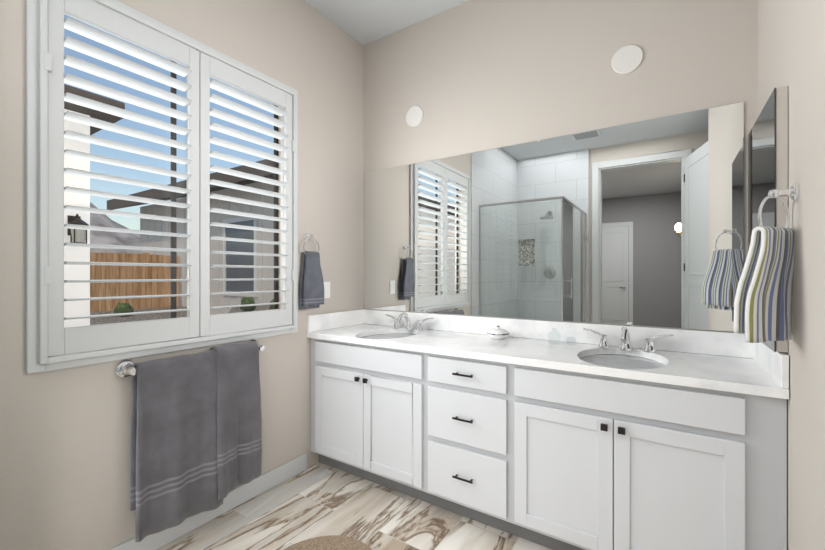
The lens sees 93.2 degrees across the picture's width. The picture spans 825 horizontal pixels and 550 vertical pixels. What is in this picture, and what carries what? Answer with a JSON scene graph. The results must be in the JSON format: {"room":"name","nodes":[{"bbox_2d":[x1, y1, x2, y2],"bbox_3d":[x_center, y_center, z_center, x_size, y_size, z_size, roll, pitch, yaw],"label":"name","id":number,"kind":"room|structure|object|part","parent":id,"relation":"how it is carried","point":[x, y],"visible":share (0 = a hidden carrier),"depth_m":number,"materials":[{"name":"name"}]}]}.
{"room":"bathroom","nodes":[
{"label":"bathroom","id":0,"kind":"room"},
{"bbox_2d":[0,0,362,549],"bbox_3d":[-1.502,-0.265,1.565,0.150,3.130,4.100,0,0,33],"label":"wall","id":1,"kind":"structure","parent":0,"point":[65,433],"depth_m":1.77,"materials":[{"name":"beige paint"}]},
{"bbox_2d":[26,0,297,373],"bbox_3d":[-1.138,-0.413,2.029,0.182,1.579,1.281,0,0,33],"label":"window shutters","id":2,"kind":"object","parent":1,"relation":"attached to","point":[50,345],"visible":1,"depth_m":1.77,"materials":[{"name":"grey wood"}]},
{"bbox_3d":[-1.260,-0.414,1.758,0.028,1.464,0.584,0,0,33],"label":"shutter frame","id":3,"kind":"part","parent":2,"relation":"part of","materials":[{"name":"grey wood"}]},
{"bbox_3d":[-1.206,-0.413,2.074,0.018,1.464,1.173,0,0,33],"label":"sash frame","id":4,"kind":"part","parent":2,"relation":"part of","materials":[{"name":"white wood"}]},
{"bbox_3d":[-0.937,-0.414,2.248,0.028,1.464,0.584,0,0,33],"label":"shutter frame","id":5,"kind":"part","parent":2,"relation":"part of","materials":[{"name":"grey wood"}]},
{"bbox_2d":[114,340,264,541],"bbox_3d":[-1.049,0.774,1.974,0.153,0.806,0.722,0,0,33],"label":"towel bar","id":6,"kind":"object","parent":1,"relation":"attached to","point":[196,431],"visible":1,"depth_m":1.89,"materials":[{"name":"grey fabric"}]},
{"bbox_3d":[-1.248,0.420,1.722,0.098,0.082,0.082,0,0,33],"label":"bar post","id":7,"kind":"part","parent":6,"relation":"part of","materials":[{"name":"silver metal"}]},
{"bbox_3d":[-0.896,0.420,2.256,0.098,0.082,0.082,0,0,33],"label":"bar post","id":8,"kind":"part","parent":6,"relation":"part of","materials":[{"name":"silver metal"}]},
{"bbox_2d":[109,453,306,549],"bbox_3d":[-1.108,1.247,2.012,0.014,0.104,1.440,0,0,33],"label":"baseboard","id":9,"kind":"structure","parent":1,"relation":"attached to","point":[266,481],"depth_m":2.15,"materials":[{"name":"grey wood"}]},
{"bbox_2d":[300,233,323,308],"bbox_3d":[-0.678,-0.029,2.610,0.073,0.507,0.173,0,0,33],"label":"towel ring","id":10,"kind":"object","parent":1,"relation":"attached to","point":[311,281],"visible":1,"depth_m":2.58,"materials":[{"name":"grey fabric"}]},
{"bbox_2d":[324,282,329,297],"bbox_3d":[-0.611,0.106,2.771,0.008,0.117,0.073,0,0,33],"label":"outlet","id":11,"kind":"object","parent":1,"relation":"attached to","point":[326,284],"visible":0.77,"depth_m":2.77,"materials":[{"name":"white plastic"}]},
{"bbox_2d":[156,462,551,549],"bbox_3d":[-0.320,1.330,0.786,2.980,0.060,4.100,0,0,33],"label":"floor","id":12,"kind":"structure","parent":0,"point":[322,499],"depth_m":2.05,"materials":[{"name":"tile"}]},
{"bbox_2d":[283,535,371,549],"bbox_3d":[-0.413,1.286,1.626,0.540,0.026,0.600,0,0,33],"label":"rug","id":13,"kind":"object","parent":12,"relation":"on","point":[333,542],"visible":1,"depth_m":1.84,"materials":[{"name":"beige fabric"}]},
{"bbox_2d":[307,309,788,549],"bbox_3d":[0.434,0.781,2.203,2.374,1.037,0.598,0,0,33],"label":"vanity","id":14,"kind":"object","parent":12,"relation":"on","point":[554,444],"visible":0.99,"depth_m":1.81,"materials":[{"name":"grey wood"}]},
{"bbox_2d":[307,324,788,398],"bbox_3d":[0.433,0.403,2.201,2.374,0.035,0.562,0,0,33],"label":"countertop","id":15,"kind":"structure","parent":14,"relation":"on","point":[713,372],"depth_m":1.87,"materials":[{"name":"white stone"}]},
{"bbox_2d":[386,313,433,330],"bbox_3d":[-0.058,0.323,2.728,0.412,0.122,0.160,0,0,33],"label":"faucet","id":16,"kind":"object","parent":15,"relation":"on","point":[395,327],"depth_m":2.75,"materials":[{"name":"silver metal"}]},
{"bbox_2d":[487,325,508,338],"bbox_3d":[0.520,0.344,2.370,0.134,0.079,0.134,0,0,33],"label":"soap dish","id":17,"kind":"object","parent":15,"relation":"on","point":[496,333],"visible":1,"depth_m":2.33,"materials":[{"name":"white ceramic"}]},
{"bbox_2d":[583,327,673,352],"bbox_3d":[1.077,0.323,1.979,0.412,0.122,0.160,0,0,33],"label":"faucet","id":18,"kind":"object","parent":15,"relation":"on","point":[603,345],"depth_m":2.00,"materials":[{"name":"silver metal"}]},
{"bbox_2d":[303,0,469,44],"bbox_3d":[-1.689,-1.870,-1.336,3.030,0.080,9.150,0,0,33],"label":"ceiling","id":19,"kind":"structure","parent":0,"point":[366,21],"depth_m":2.73,"materials":[{"name":"grey paint"}]},
{"bbox_2d":[363,0,757,358],"bbox_3d":[0.642,-0.265,2.518,2.380,3.130,0.150,0,0,33],"label":"wall","id":20,"kind":"structure","parent":0,"point":[483,75],"depth_m":2.33,"materials":[{"name":"beige paint"}]},
{"bbox_2d":[406,106,422,126],"bbox_3d":[0.013,-1.155,2.836,0.150,0.150,0.009,0,0,33],"label":"disc","id":21,"kind":"object","parent":20,"relation":"attached to","point":[414,116],"visible":1,"depth_m":2.83,"materials":[{"name":"white paint"}]},
{"bbox_2d":[307,309,788,388],"bbox_3d":[0.440,0.328,2.212,2.374,0.112,0.577,0,0,33],"label":"backsplash","id":22,"kind":"structure","parent":20,"relation":"attached to","point":[776,364],"depth_m":2.20,"materials":[{"name":"white stone"}]},
{"bbox_2d":[365,102,743,331],"bbox_3d":[0.586,-0.271,2.459,2.310,1.079,0.006,0,0,33],"label":"mirror","id":23,"kind":"object","parent":20,"relation":"attached to","point":[641,223],"visible":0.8,"depth_m":2.23,"materials":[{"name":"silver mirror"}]},
{"bbox_2d":[612,45,642,73],"bbox_3d":[1.149,-1.155,2.087,0.150,0.150,0.009,0,0,33],"label":"disc","id":24,"kind":"object","parent":20,"relation":"attached to","point":[628,58],"visible":1,"depth_m":2.08,"materials":[{"name":"white paint"}]},
{"bbox_2d":[758,0,824,549],"bbox_3d":[0.736,-0.265,0.090,0.450,3.130,4.100,0,0,33],"label":"wall","id":25,"kind":"structure","parent":0,"point":[791,33],"depth_m":1.19,"materials":[{"name":"beige paint"}]},
{"bbox_2d":[734,183,798,342],"bbox_3d":[1.155,-0.040,1.255,0.216,0.505,0.098,0,0,-18],"label":"towel ring","id":26,"kind":"object","parent":25,"relation":"attached to","point":[763,297],"visible":1,"depth_m":1.26,"materials":[{"name":"multicoloured fabric"}]},
{"bbox_2d":[748,86,787,352],"bbox_3d":[1.421,-0.191,1.572,0.035,0.918,0.550,0,0,33],"label":"mirror","id":27,"kind":"object","parent":25,"relation":"attached to","point":[768,137],"visible":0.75,"depth_m":1.41,"materials":[{"name":"silver mirror"}]},
{"bbox_3d":[1.408,-0.191,1.581,0.004,0.918,0.550,0,0,33],"label":"glass","id":28,"kind":"part","parent":27,"relation":"part of","materials":[{"name":"grey mirror"}]},
{"label":"outside","id":29,"kind":"structure","parent":0,"visible":0},
{"bbox_3d":[-33.849,1.600,25.170,79.850,0.300,120.000,0,0,33],"label":"ground","id":30,"kind":"structure","parent":29,"visible":0},
{"bbox_2d":[64,84,124,326],"bbox_3d":[-4.238,0.174,1.148,2.540,2.549,4.890,0,0,33],"label":"stucco wing","id":31,"kind":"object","parent":30,"relation":"on","point":[80,254],"visible":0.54,"depth_m":2.39},
{"bbox_3d":[-1.999,-0.244,2.336,0.080,0.104,0.080,0,0,33],"label":"lantern glass","id":32,"kind":"part","parent":31,"relation":"part of","materials":[{"name":"grey"}]},
{"bbox_2d":[90,296,273,324],"bbox_3d":[-11.874,0.880,-6.401,4.700,1.137,31.480,0,0,33],"label":"shrubs","id":33,"kind":"object","parent":30,"relation":"on","point":[121,307],"visible":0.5,"depth_m":6.17,"materials":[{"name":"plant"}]},
{"bbox_2d":[90,252,179,311],"bbox_3d":[-12.596,0.099,-4.779,0.130,0.998,29.394,0,0,33],"label":"fence","id":34,"kind":"object","parent":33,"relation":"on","point":[97,272],"visible":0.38,"depth_m":6.79,"materials":[{"name":"brown wood"}]},
{"bbox_2d":[107,159,273,314],"bbox_3d":[-2.412,-1.065,9.131,6.000,5.029,5.870,0,0,33],"label":"neighboring house","id":35,"kind":"structure","parent":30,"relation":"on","point":[146,240],"depth_m":6.61,"materials":[{"name":"grey paint"}]},
{"bbox_3d":[-2.859,-0.300,6.454,0.940,1.300,0.029,0,0,33],"label":"trim","id":36,"kind":"part","parent":35,"relation":"part of","materials":[{"name":"grey"}]},
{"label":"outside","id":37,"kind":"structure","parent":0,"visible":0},
{"bbox_2d":[90,202,139,253],"bbox_3d":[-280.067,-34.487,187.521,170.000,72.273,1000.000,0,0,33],"label":"hill","id":38,"kind":"structure","parent":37,"point":[101,220],"depth_m":253.25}
]}

